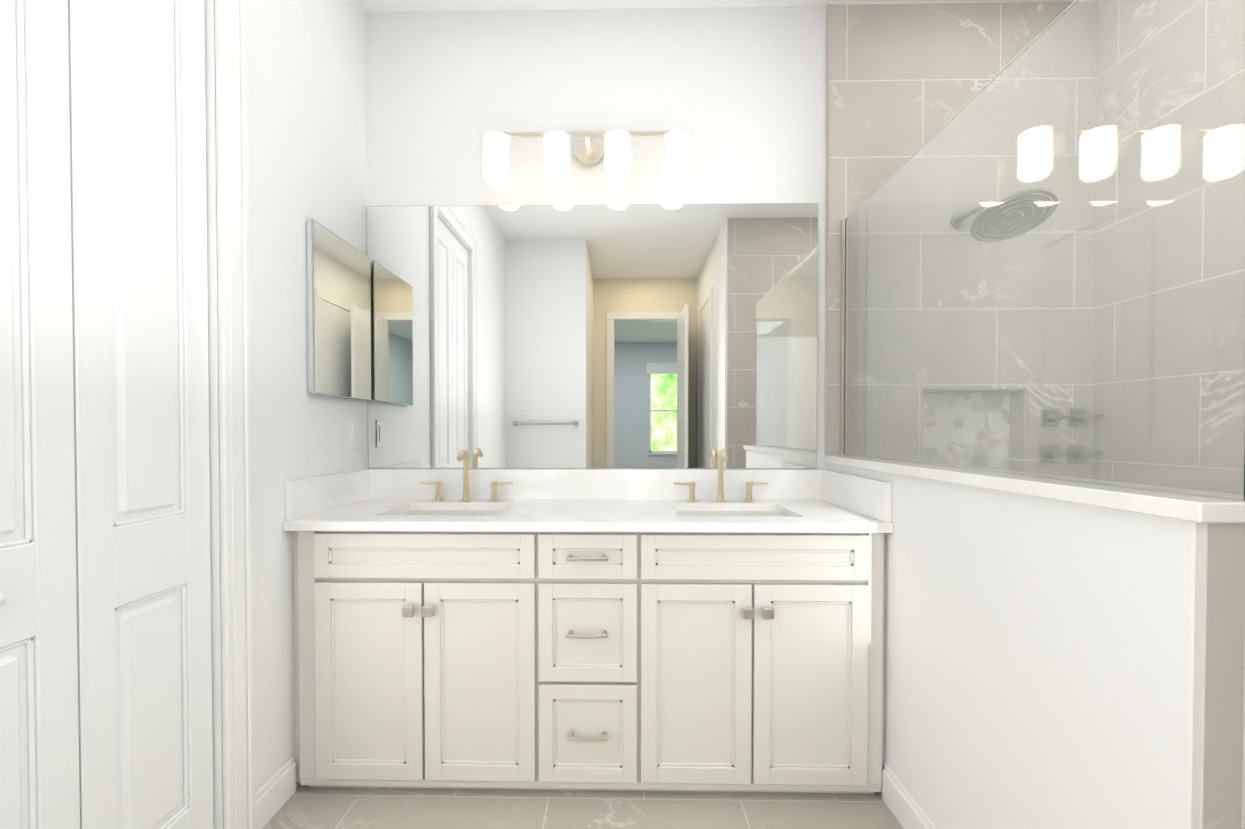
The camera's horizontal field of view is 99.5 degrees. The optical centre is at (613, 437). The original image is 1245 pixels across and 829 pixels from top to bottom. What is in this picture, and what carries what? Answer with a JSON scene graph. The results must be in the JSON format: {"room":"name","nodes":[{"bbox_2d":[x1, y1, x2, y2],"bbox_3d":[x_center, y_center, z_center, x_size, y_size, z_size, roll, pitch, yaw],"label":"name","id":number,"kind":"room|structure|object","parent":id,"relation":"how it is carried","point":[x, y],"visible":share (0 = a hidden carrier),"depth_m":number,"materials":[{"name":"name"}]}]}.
{"room":"bathroom","nodes":[
{"label":"bathroom","id":0,"kind":"room"},
{"bbox_2d":[214,0,367,793],"bbox_3d":[-1.118,-0.295,0.903,0.120,2.910,2.617,0,1,1],"label":"wall","id":1,"kind":"structure","parent":0,"point":[306,96],"depth_m":1.68,"materials":[{"name":"white paint"}]},
{"bbox_2d":[0,0,213,828],"bbox_3d":[-1.066,-0.062,1.048,0.077,2.416,0.677,0,1,1],"label":"bifold door","id":2,"kind":"structure","parent":1,"relation":"in","point":[105,653],"depth_m":1.10,"materials":[{"name":"white paint"}]},
{"bbox_2d":[204,0,254,828],"bbox_3d":[-1.102,-0.106,1.048,0.147,2.529,0.871,0,1,1],"label":"door frame","id":3,"kind":"structure","parent":1,"relation":"attached to","point":[230,418],"depth_m":1.41,"materials":[{"name":"white paint"}]},
{"bbox_2d":[285,469,370,520],"bbox_3d":[-1.029,0.198,1.932,0.020,0.125,0.527,0,1,1],"label":"backsplash","id":4,"kind":"structure","parent":1,"relation":"attached to","point":[303,497],"depth_m":1.86,"materials":[{"name":"white stone"}]},
{"bbox_2d":[306,219,370,400],"bbox_3d":[-1.026,-0.447,1.984,0.026,0.591,0.406,0,1,1],"label":"medicine cabinet mirror","id":5,"kind":"object","parent":1,"relation":"attached to","point":[338,322],"visible":1,"depth_m":1.93,"materials":[{"name":"silver metal"}]},
{"bbox_2d":[349,419,358,448],"bbox_3d":[-1.033,-0.015,2.095,0.008,0.116,0.072,0,1,1],"label":"switch plate","id":6,"kind":"object","parent":1,"relation":"attached to","point":[353,433],"visible":1,"depth_m":2.08,"materials":[{"name":"white plastic"}]},
{"bbox_2d":[263,784,902,828],"bbox_3d":[0.030,1.231,-1.921,4.100,0.060,8.507,0,1,1],"label":"floor","id":7,"kind":"structure","parent":0,"point":[305,807],"depth_m":1.62,"materials":[{"name":"tile"}]},
{"bbox_2d":[283,525,892,793],"bbox_3d":[-0.085,0.718,1.919,1.908,0.855,0.572,0,1,1],"label":"bathroom vanity","id":8,"kind":"object","parent":7,"relation":"on","point":[603,629],"depth_m":1.67,"materials":[{"name":"white paint"}]},
{"bbox_2d":[283,497,892,528],"bbox_3d":[-0.085,0.276,1.921,1.908,0.030,0.559,0,1,1],"label":"countertop","id":9,"kind":"structure","parent":8,"relation":"on","point":[521,512],"depth_m":1.76,"materials":[{"name":"white stone"}]},
{"bbox_2d":[395,505,506,512],"bbox_3d":[-0.603,0.361,1.937,0.456,0.164,0.351,0,1,1],"label":"sink","id":10,"kind":"object","parent":9,"relation":"in","point":[410,508],"depth_m":2.09,"materials":[{"name":"white ceramic"}]},
{"bbox_2d":[419,449,512,501],"bbox_3d":[-0.600,0.152,2.104,0.381,0.211,0.115,0,1,1],"label":"faucet","id":11,"kind":"object","parent":9,"relation":"on","point":[463,455],"visible":1,"depth_m":2.13,"materials":[{"name":"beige metal"}]},
{"bbox_2d":[673,449,767,501],"bbox_3d":[0.429,0.152,2.086,0.381,0.211,0.115,0,1,1],"label":"faucet","id":12,"kind":"object","parent":9,"relation":"on","point":[722,456],"visible":1,"depth_m":2.11,"materials":[{"name":"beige metal"}]},
{"bbox_2d":[675,505,794,516],"bbox_3d":[0.427,0.361,1.919,0.456,0.164,0.351,0,1,1],"label":"sink","id":13,"kind":"object","parent":9,"relation":"in","point":[683,510],"depth_m":2.06,"materials":[{"name":"white ceramic"}]},
{"bbox_2d":[365,6,826,469],"bbox_3d":[0.466,-0.314,2.269,3.240,2.910,0.170,0,1,1],"label":"wall","id":14,"kind":"structure","parent":0,"point":[740,92],"depth_m":2.18,"materials":[{"name":"white paint"}]},
{"bbox_2d":[482,129,691,186],"bbox_3d":[-0.105,-1.128,2.096,0.820,0.246,0.171,0,1,1],"label":"sconce","id":15,"kind":"object","parent":14,"relation":"attached to","point":[590,148],"visible":1,"depth_m":2.03,"materials":[{"name":"white glass"}]},
{"bbox_2d":[367,203,817,468],"bbox_3d":[-0.096,-0.418,2.189,1.871,1.092,0.006,0,1,1],"label":"vanity mirror","id":16,"kind":"object","parent":14,"relation":"attached to","point":[610,336],"visible":0.95,"depth_m":2.19,"materials":[{"name":"grey mirror"}]},
{"bbox_2d":[371,469,822,500],"bbox_3d":[-0.080,0.194,2.189,1.908,0.125,0.020,0,1,1],"label":"backsplash","id":17,"kind":"structure","parent":14,"relation":"attached to","point":[577,484],"depth_m":2.18,"materials":[{"name":"white stone"}]},
{"bbox_2d":[824,1,1073,454],"bbox_3d":[1.418,-0.313,2.208,1.093,2.910,0.099,0,1,1],"label":"tiled wall","id":18,"kind":"structure","parent":14,"relation":"attached to","point":[905,82],"depth_m":2.15,"materials":[{"name":"tile"}]},
{"bbox_2d":[840,219,844,454],"bbox_3d":[0.943,-0.408,2.154,0.024,0.959,0.024,0,1,1],"label":"channel","id":19,"kind":"object","parent":18,"relation":"attached to","point":[842,337],"visible":0.46,"depth_m":2.15,"materials":[{"name":"silver metal"}]},
{"bbox_2d":[358,0,1074,11],"bbox_3d":[0.030,-1.739,-1.963,4.100,0.060,8.507,0,1,1],"label":"ceiling","id":20,"kind":"structure","parent":0,"point":[422,5],"depth_m":2.14,"materials":[{"name":"white paint"}]},
{"bbox_2d":[825,463,1244,828],"bbox_3d":[0.933,0.632,1.482,0.141,1.040,1.415,0,1,1],"label":"wall","id":21,"kind":"structure","parent":0,"point":[1052,664],"depth_m":1.01,"materials":[{"name":"white paint"}]},
{"bbox_2d":[823,470,891,520],"bbox_3d":[0.859,0.199,1.900,0.020,0.125,0.527,0,1,1],"label":"backsplash","id":22,"kind":"structure","parent":21,"relation":"attached to","point":[873,497],"depth_m":1.82,"materials":[{"name":"white stone"}]},
{"bbox_2d":[882,763,936,828],"bbox_3d":[0.852,1.098,1.229,0.014,0.115,0.892,0,1,1],"label":"baseboard","id":23,"kind":"structure","parent":21,"relation":"attached to","point":[900,802],"depth_m":1.56,"materials":[{"name":"white paint"}]},
{"bbox_2d":[822,455,1244,522],"bbox_3d":[0.933,0.097,1.461,0.171,0.030,1.425,0,1,1],"label":"trim","id":24,"kind":"structure","parent":21,"relation":"on","point":[1191,508],"depth_m":0.96,"materials":[{"name":"white stone"}]},
{"bbox_2d":[844,0,1244,500],"bbox_3d":[0.931,-0.398,1.460,0.008,0.959,1.409,0,1,1],"label":"glass","id":25,"kind":"object","parent":24,"relation":"on","point":[1045,253],"visible":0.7,"depth_m":1.05,"materials":[{"name":"clear glass"}]}
]}

